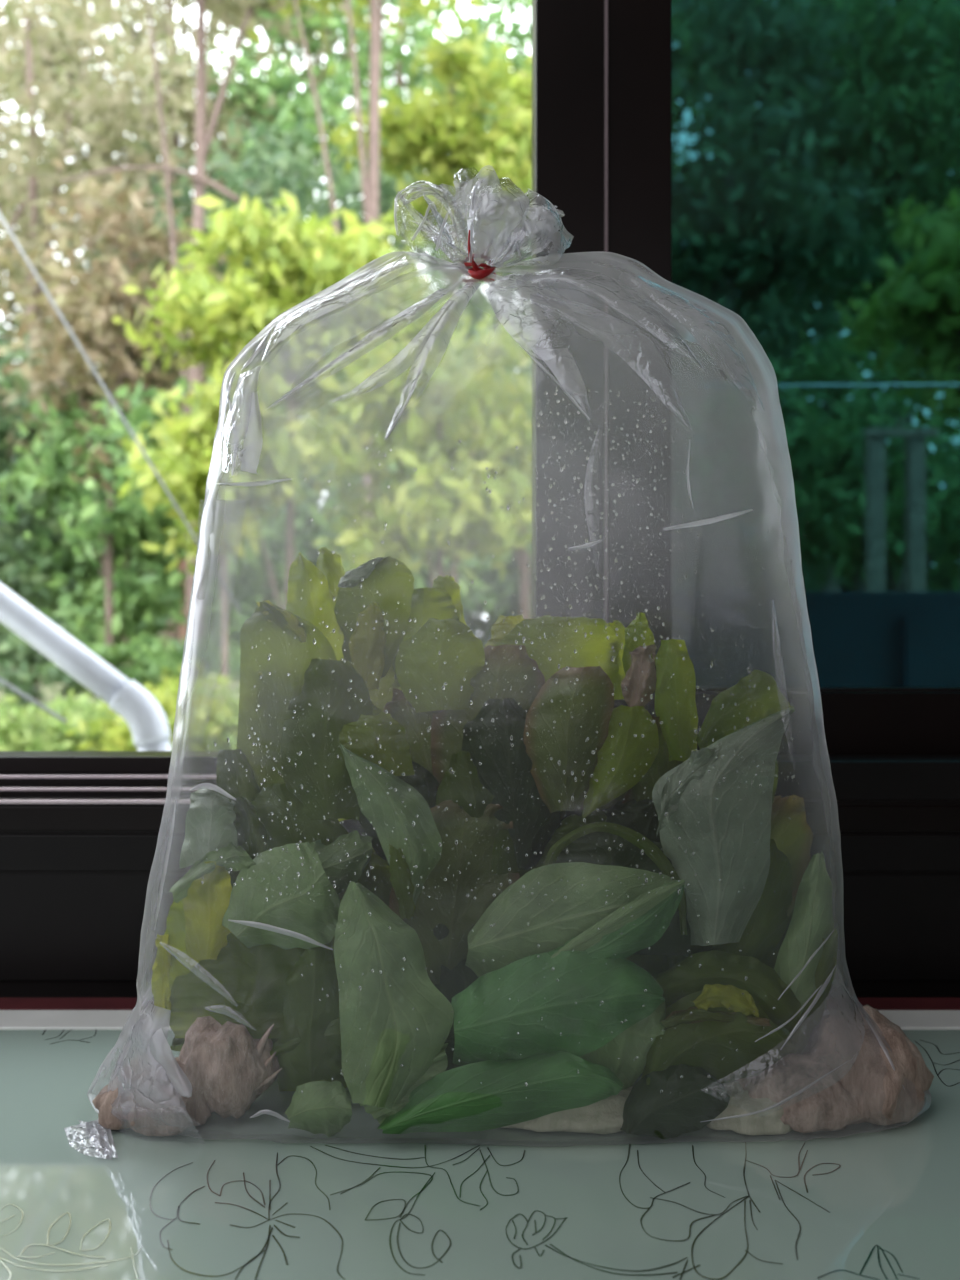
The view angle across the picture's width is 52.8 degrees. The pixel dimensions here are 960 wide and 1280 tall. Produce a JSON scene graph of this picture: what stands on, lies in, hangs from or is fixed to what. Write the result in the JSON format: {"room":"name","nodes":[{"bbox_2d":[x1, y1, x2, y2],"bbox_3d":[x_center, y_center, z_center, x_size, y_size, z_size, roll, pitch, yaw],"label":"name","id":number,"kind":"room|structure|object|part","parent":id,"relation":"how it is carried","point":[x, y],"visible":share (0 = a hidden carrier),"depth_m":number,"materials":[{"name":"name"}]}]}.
{"room":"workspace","nodes":[
{"label":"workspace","id":0,"kind":"room"},
{"bbox_3d":[0.000,1.039,-0.825,4.400,0.050,3.550,0,0,0],"label":"floor","id":1,"kind":"structure","parent":0,"visible":0},
{"bbox_2d":[0,1010,959,1279],"bbox_3d":[0.000,0.638,0.269,1.700,0.751,0.837,0,0,0],"label":"table","id":2,"kind":"object","parent":1,"relation":"on","point":[884,1204],"visible":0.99,"depth_m":0.46,"materials":[{"name":"green glass"}]},
{"bbox_2d":[42,1029,95,1043],"bbox_3d":[-0.275,0.264,0.649,0.040,0.001,0.037,0,0,0],"label":"print","id":3,"kind":"object","parent":2,"relation":"on","point":[45,1029],"depth_m":0.64},
{"bbox_2d":[0,1204,142,1279],"bbox_3d":[-0.182,0.264,0.425,0.081,0.001,0.054,0,0,0],"label":"print","id":4,"kind":"object","parent":2,"relation":"on","point":[5,1266],"depth_m":0.42},
{"bbox_2d":[149,1153,344,1279],"bbox_3d":[-0.106,0.264,0.448,0.102,0.001,0.099,0,0,0],"label":"print","id":5,"kind":"object","parent":2,"relation":"on","point":[269,1207],"depth_m":0.44},
{"bbox_2d":[310,1145,479,1274],"bbox_3d":[-0.044,0.264,0.453,0.089,0.001,0.104,0,0,0],"label":"print","id":6,"kind":"object","parent":2,"relation":"on","point":[367,1179],"depth_m":0.45},
{"bbox_2d":[424,1145,525,1209],"bbox_3d":[-0.003,0.264,0.476,0.053,0.001,0.058,0,0,0],"label":"print","id":7,"kind":"object","parent":2,"relation":"on","point":[484,1162],"depth_m":0.48},
{"bbox_2d":[64,165,930,1159],"bbox_3d":[0.015,-0.005,0.569,0.480,0.551,0.171,0,0,0],"label":"plastic bag","id":8,"kind":"object","parent":2,"relation":"on","point":[517,295],"visible":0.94,"depth_m":0.52,"materials":[{"name":"plastic"}]},
{"bbox_2d":[92,547,411,1135],"bbox_3d":[-0.120,0.103,0.569,0.188,0.324,0.137,0,0,-4],"label":"vegetable","id":9,"kind":"object","parent":8,"relation":"in","point":[261,1025],"visible":0.81,"depth_m":0.54,"materials":[{"name":"green plant"}]},
{"bbox_2d":[460,230,496,282],"bbox_3d":[-0.001,-0.215,0.557,0.022,0.023,0.044,0,0,0],"label":"rubber band","id":10,"kind":"object","parent":8,"relation":"on","point":[476,272],"visible":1,"depth_m":0.56,"materials":[{"name":"red rubber"}]},
{"bbox_2d":[333,575,792,1135],"bbox_3d":[0.043,0.111,0.567,0.266,0.303,0.151,0,0,0],"label":"vegetable","id":11,"kind":"object","parent":8,"relation":"in","point":[593,1099],"visible":0.95,"depth_m":0.52,"materials":[{"name":"green plant"}]},
{"bbox_3d":[0.053,0.254,0.530,0.106,0.017,0.037,0,0,0],"label":"stem","id":12,"kind":"part","parent":11,"relation":"part of","materials":[{"name":"white plant"}]},
{"bbox_3d":[0.146,0.253,0.531,0.064,0.020,0.040,0,0,0],"label":"stem","id":13,"kind":"part","parent":11,"relation":"part of","materials":[{"name":"white plant"}]},
{"bbox_2d":[596,612,933,1139],"bbox_3d":[0.155,0.131,0.570,0.197,0.294,0.139,0,0,0],"label":"vegetable","id":14,"kind":"object","parent":8,"relation":"in","point":[792,922],"visible":0.84,"depth_m":0.53,"materials":[{"name":"green plant"}]},
{"bbox_2d":[506,1210,686,1275],"bbox_3d":[0.050,0.264,0.424,0.077,0.001,0.046,0,0,0],"label":"print","id":15,"kind":"object","parent":2,"relation":"on","point":[527,1221],"depth_m":0.42},
{"bbox_2d":[619,1135,840,1279],"bbox_3d":[0.124,0.264,0.457,0.114,0.001,0.117,0,0,0],"label":"print","id":16,"kind":"object","parent":2,"relation":"on","point":[694,1267],"depth_m":0.45},
{"bbox_2d":[817,1245,918,1279],"bbox_3d":[0.161,0.264,0.410,0.042,0.001,0.024,0,0,0],"label":"print","id":17,"kind":"object","parent":2,"relation":"on","point":[875,1245],"depth_m":0.41},
{"bbox_2d":[915,1040,959,1085],"bbox_3d":[0.291,0.264,0.604,0.031,0.001,0.067,0,0,0],"label":"print","id":18,"kind":"object","parent":2,"relation":"on","point":[921,1040],"depth_m":0.60},
{"bbox_3d":[0.000,-0.286,0.847,4.400,2.600,0.165,0,0,0],"label":"wall","id":19,"kind":"structure","parent":0,"visible":0},
{"bbox_2d":[0,0,959,1009],"bbox_3d":[-0.050,-0.376,0.809,1.900,1.320,0.242,0,0,0],"label":"window","id":20,"kind":"structure","parent":19,"relation":"in","point":[79,830],"depth_m":0.74,"materials":[{"name":"brown paint"}]},
{"bbox_3d":[-0.469,0.125,0.746,1.062,0.003,0.005,0,0,0],"label":"rail","id":21,"kind":"part","parent":20,"relation":"part of","materials":[{"name":"metal"}]},
{"bbox_3d":[-0.468,0.119,0.770,1.064,0.002,0.005,0,0,0],"label":"rail","id":22,"kind":"part","parent":20,"relation":"part of","materials":[{"name":"metal"}]},
{"bbox_3d":[-0.467,0.112,0.790,1.065,0.002,0.005,0,0,0],"label":"rail","id":23,"kind":"part","parent":20,"relation":"part of","materials":[{"name":"metal"}]},
{"bbox_2d":[608,0,959,799],"bbox_3d":[0.471,-0.415,0.795,0.758,1.142,0.094,0,0,0],"label":"window","id":24,"kind":"structure","parent":20,"relation":"attached to","point":[792,167],"depth_m":0.83,"materials":[{"name":"brown paint"}]},
{"bbox_3d":[0.476,0.079,0.827,0.629,0.068,0.030,0,0,0],"label":"rail","id":25,"kind":"part","parent":24,"relation":"part of","materials":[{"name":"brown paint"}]},
{"label":"outside","id":26,"kind":"structure","parent":0,"visible":0},
{"bbox_2d":[0,213,240,612],"bbox_3d":[-0.943,-0.682,2.300,0.825,1.241,0.007,0,0,14],"label":"wire","id":27,"kind":"object","parent":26,"point":[1,216],"visible":1,"depth_m":2.27,"materials":[{"name":"grey metal"}]},
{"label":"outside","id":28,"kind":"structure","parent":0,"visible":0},
{"bbox_2d":[0,678,66,722],"bbox_3d":[-0.987,0.087,2.000,0.265,0.172,0.007,0,0,0],"label":"wire","id":29,"kind":"object","parent":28,"point":[2,681],"visible":1,"depth_m":2.00,"materials":[{"name":"grey metal"}]},
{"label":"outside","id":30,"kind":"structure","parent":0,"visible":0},
{"bbox_2d":[0,582,171,750],"bbox_3d":[-0.781,0.091,1.659,0.664,0.690,0.083,0,0,14],"label":"drainpipe","id":31,"kind":"object","parent":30,"point":[145,717],"visible":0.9,"depth_m":1.60,"materials":[{"name":"white plastic"}]},
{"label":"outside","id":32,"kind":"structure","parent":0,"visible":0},
{"bbox_2d":[0,666,239,732],"bbox_3d":[0.000,1.157,31.000,90.000,0.235,60.000,0,0,0],"label":"ground","id":33,"kind":"structure","parent":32,"point":[233,685],"depth_m":21.38,"materials":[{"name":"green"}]},
{"bbox_2d":[0,615,119,708],"bbox_3d":[-5.146,0.409,10.995,1.978,1.611,2.047,0,0,-36],"label":"shrub","id":34,"kind":"object","parent":33,"relation":"on","point":[27,657],"visible":0.48,"depth_m":10.68,"materials":[{"name":"green plant"}]},
{"bbox_2d":[0,688,127,750],"bbox_3d":[-2.998,0.770,6.527,1.550,0.891,1.016,0,0,0],"label":"shrub","id":35,"kind":"object","parent":33,"relation":"on","point":[19,735],"visible":0.53,"depth_m":6.38,"materials":[{"name":"green plant"}]},
{"bbox_2d":[33,690,120,747],"bbox_3d":[-2.815,0.788,7.248,1.310,0.853,1.216,0,0,0],"label":"shrub","id":36,"kind":"object","parent":33,"relation":"on","point":[87,691],"visible":0.02,"depth_m":6.97,"materials":[{"name":"green plant"}]},
{"bbox_2d":[0,596,158,669],"bbox_3d":[-18.438,-1.656,36.322,14.357,6.373,6.618,0,0,-2],"label":"thicket","id":37,"kind":"object","parent":33,"relation":"on","point":[57,608],"visible":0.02,"depth_m":34.86,"materials":[{"name":"green plant"}]},
{"bbox_2d":[0,318,173,711],"bbox_3d":[-7.452,-1.937,15.124,6.333,6.304,5.101,0,0,0],"label":"tree","id":38,"kind":"object","parent":33,"relation":"on","point":[13,551],"visible":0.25,"depth_m":13.99,"materials":[{"name":"green plant"}]},
{"bbox_2d":[0,0,184,362],"bbox_3d":[-16.940,-11.525,29.697,16.953,25.480,9.474,0,0,17],"label":"tree","id":39,"kind":"object","parent":33,"relation":"on","point":[48,54],"visible":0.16,"depth_m":29.34,"materials":[{"name":"green plant"}]},
{"bbox_2d":[0,0,214,701],"bbox_3d":[-8.082,-5.667,16.954,6.553,13.764,6.041,0,0,0],"label":"tree","id":40,"kind":"object","parent":33,"relation":"on","point":[131,116],"visible":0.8,"depth_m":16.91,"materials":[{"name":"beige plant"}]},
{"bbox_2d":[0,150,228,645],"bbox_3d":[-4.857,-2.649,12.848,3.615,7.727,3.172,0,0,0],"label":"tree","id":41,"kind":"object","parent":33,"relation":"on","point":[75,305],"visible":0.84,"depth_m":12.66,"materials":[{"name":"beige plant"}]},
{"bbox_2d":[0,258,274,636],"bbox_3d":[-5.170,-2.158,14.646,4.051,6.745,3.732,0,0,0],"label":"tree","id":42,"kind":"object","parent":33,"relation":"on","point":[139,363],"visible":0.08,"depth_m":13.74,"materials":[{"name":"green plant"}]},
{"bbox_2d":[37,630,240,701],"bbox_3d":[-4.057,0.525,11.961,2.503,1.379,2.086,0,0,38],"label":"shrub","id":43,"kind":"object","parent":33,"relation":"on","point":[152,653],"visible":0.62,"depth_m":11.73,"materials":[{"name":"green plant"}]},
{"bbox_2d":[0,375,285,669],"bbox_3d":[-5.029,-1.288,13.868,4.519,5.007,3.715,0,0,0],"label":"tree","id":44,"kind":"object","parent":33,"relation":"on","point":[124,620],"visible":0.29,"depth_m":13.43,"materials":[{"name":"green plant"}]},
{"bbox_2d":[65,655,238,750],"bbox_3d":[-1.956,0.654,6.137,1.014,1.121,1.166,0,0,45],"label":"shrub","id":45,"kind":"object","parent":33,"relation":"on","point":[193,712],"visible":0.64,"depth_m":6.00,"materials":[{"name":"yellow plant"}]},
{"bbox_2d":[59,550,282,672],"bbox_3d":[-9.860,-1.823,35.633,14.205,6.671,7.475,0,0,0],"label":"thicket","id":46,"kind":"object","parent":33,"relation":"on","point":[237,621],"visible":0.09,"depth_m":34.58,"materials":[{"name":"green plant"}]},
{"bbox_2d":[24,375,329,697],"bbox_3d":[-3.851,-1.167,13.015,3.676,4.764,3.351,0,0,40],"label":"tree","id":47,"kind":"object","parent":33,"relation":"on","point":[149,584],"visible":0.28,"depth_m":12.63,"materials":[{"name":"green plant"}]},
{"bbox_2d":[29,0,366,697],"bbox_3d":[-3.855,-4.804,12.050,5.293,12.038,4.431,0,0,0],"label":"tree","id":48,"kind":"object","parent":33,"relation":"on","point":[203,140],"visible":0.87,"depth_m":12.05,"materials":[{"name":"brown plant"}]},
{"bbox_2d":[0,0,406,649],"bbox_3d":[-9.909,-12.405,31.855,15.411,27.241,9.580,0,0,0],"label":"tree","id":49,"kind":"object","parent":33,"relation":"on","point":[188,116],"visible":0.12,"depth_m":30.73,"materials":[{"name":"green plant"}]},
{"bbox_2d":[191,683,239,750],"bbox_3d":[-1.188,0.701,6.375,1.277,1.028,1.331,0,0,27],"label":"shrub","id":50,"kind":"object","parent":33,"relation":"on","point":[205,739],"visible":0.05,"depth_m":6.11,"materials":[{"name":"green plant"}]},
{"bbox_2d":[118,355,315,701],"bbox_3d":[-2.333,-0.623,8.521,1.794,3.675,1.799,0,0,-43],"label":"tree","id":51,"kind":"object","parent":33,"relation":"on","point":[185,456],"visible":0.71,"depth_m":8.30,"materials":[{"name":"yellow plant"}]},
{"bbox_2d":[38,83,450,602],"bbox_3d":[-4.268,-4.624,18.847,8.806,11.676,5.503,0,0,0],"label":"tree","id":52,"kind":"object","parent":33,"relation":"on","point":[270,181],"visible":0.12,"depth_m":18.29,"materials":[{"name":"green plant"}]},
{"bbox_2d":[113,189,459,608],"bbox_3d":[-1.729,-1.447,9.026,3.175,5.323,2.591,0,0,0],"label":"tree","id":53,"kind":"object","parent":33,"relation":"on","point":[233,312],"visible":0.85,"depth_m":8.60,"materials":[{"name":"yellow plant"}]},
{"bbox_2d":[228,471,422,609],"bbox_3d":[-2.749,-1.183,16.059,4.029,4.797,4.061,0,0,-43],"label":"tree","id":54,"kind":"object","parent":33,"relation":"on","point":[246,576],"visible":0.02,"depth_m":15.34,"materials":[{"name":"green plant"}]},
{"bbox_2d":[155,0,531,416],"bbox_3d":[-2.303,-12.351,31.128,15.558,27.134,9.048,0,0,-6],"label":"tree","id":55,"kind":"object","parent":33,"relation":"on","point":[285,113],"visible":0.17,"depth_m":29.98,"materials":[{"name":"green plant"}]},
{"bbox_2d":[246,0,484,522],"bbox_3d":[-1.289,-5.176,12.054,5.044,12.781,4.664,0,0,-30],"label":"tree","id":56,"kind":"object","parent":33,"relation":"on","point":[370,187],"visible":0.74,"depth_m":11.96,"materials":[{"name":"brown plant"}]},
{"bbox_2d":[222,284,531,612],"bbox_3d":[-1.302,-2.145,14.013,5.672,6.719,4.807,0,0,14],"label":"tree","id":57,"kind":"object","parent":33,"relation":"on","point":[419,581],"visible":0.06,"depth_m":13.55,"materials":[{"name":"green plant"}]},
{"bbox_2d":[248,540,531,649],"bbox_3d":[-2.404,-1.833,36.133,14.271,6.701,7.090,0,0,4],"label":"thicket","id":58,"kind":"object","parent":33,"relation":"on","point":[505,585],"visible":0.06,"depth_m":34.41,"materials":[{"name":"green plant"}]},
{"bbox_2d":[270,308,531,582],"bbox_3d":[-0.386,-0.708,8.084,2.568,3.844,2.437,0,0,0],"label":"tree","id":59,"kind":"object","parent":33,"relation":"on","point":[426,406],"visible":0.89,"depth_m":7.70,"materials":[{"name":"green plant"}]},
{"bbox_2d":[315,16,531,584],"bbox_3d":[-0.417,-3.902,14.148,3.899,10.232,2.909,0,0,0],"label":"tree","id":60,"kind":"object","parent":33,"relation":"on","point":[421,137],"visible":0.77,"depth_m":13.65,"materials":[{"name":"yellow plant"}]},
{"bbox_2d":[367,0,531,330],"bbox_3d":[4.307,-11.331,29.919,15.623,25.090,8.815,0,0,-9],"label":"tree","id":61,"kind":"object","parent":33,"relation":"on","point":[500,13],"visible":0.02,"depth_m":28.93,"materials":[{"name":"green plant"}]},
{"bbox_2d":[392,175,531,619],"bbox_3d":[0.713,-3.999,17.874,4.844,10.428,4.416,0,0,34],"label":"tree","id":62,"kind":"object","parent":33,"relation":"on","point":[479,304],"visible":0.06,"depth_m":17.63,"materials":[{"name":"green plant"}]},
{"bbox_2d":[465,557,531,640],"bbox_3d":[6.335,-1.908,35.976,14.998,6.657,7.299,0,0,-2],"label":"thicket","id":63,"kind":"object","parent":33,"relation":"on","point":[508,567],"visible":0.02,"depth_m":35.41,"materials":[{"name":"green plant"}]}
]}

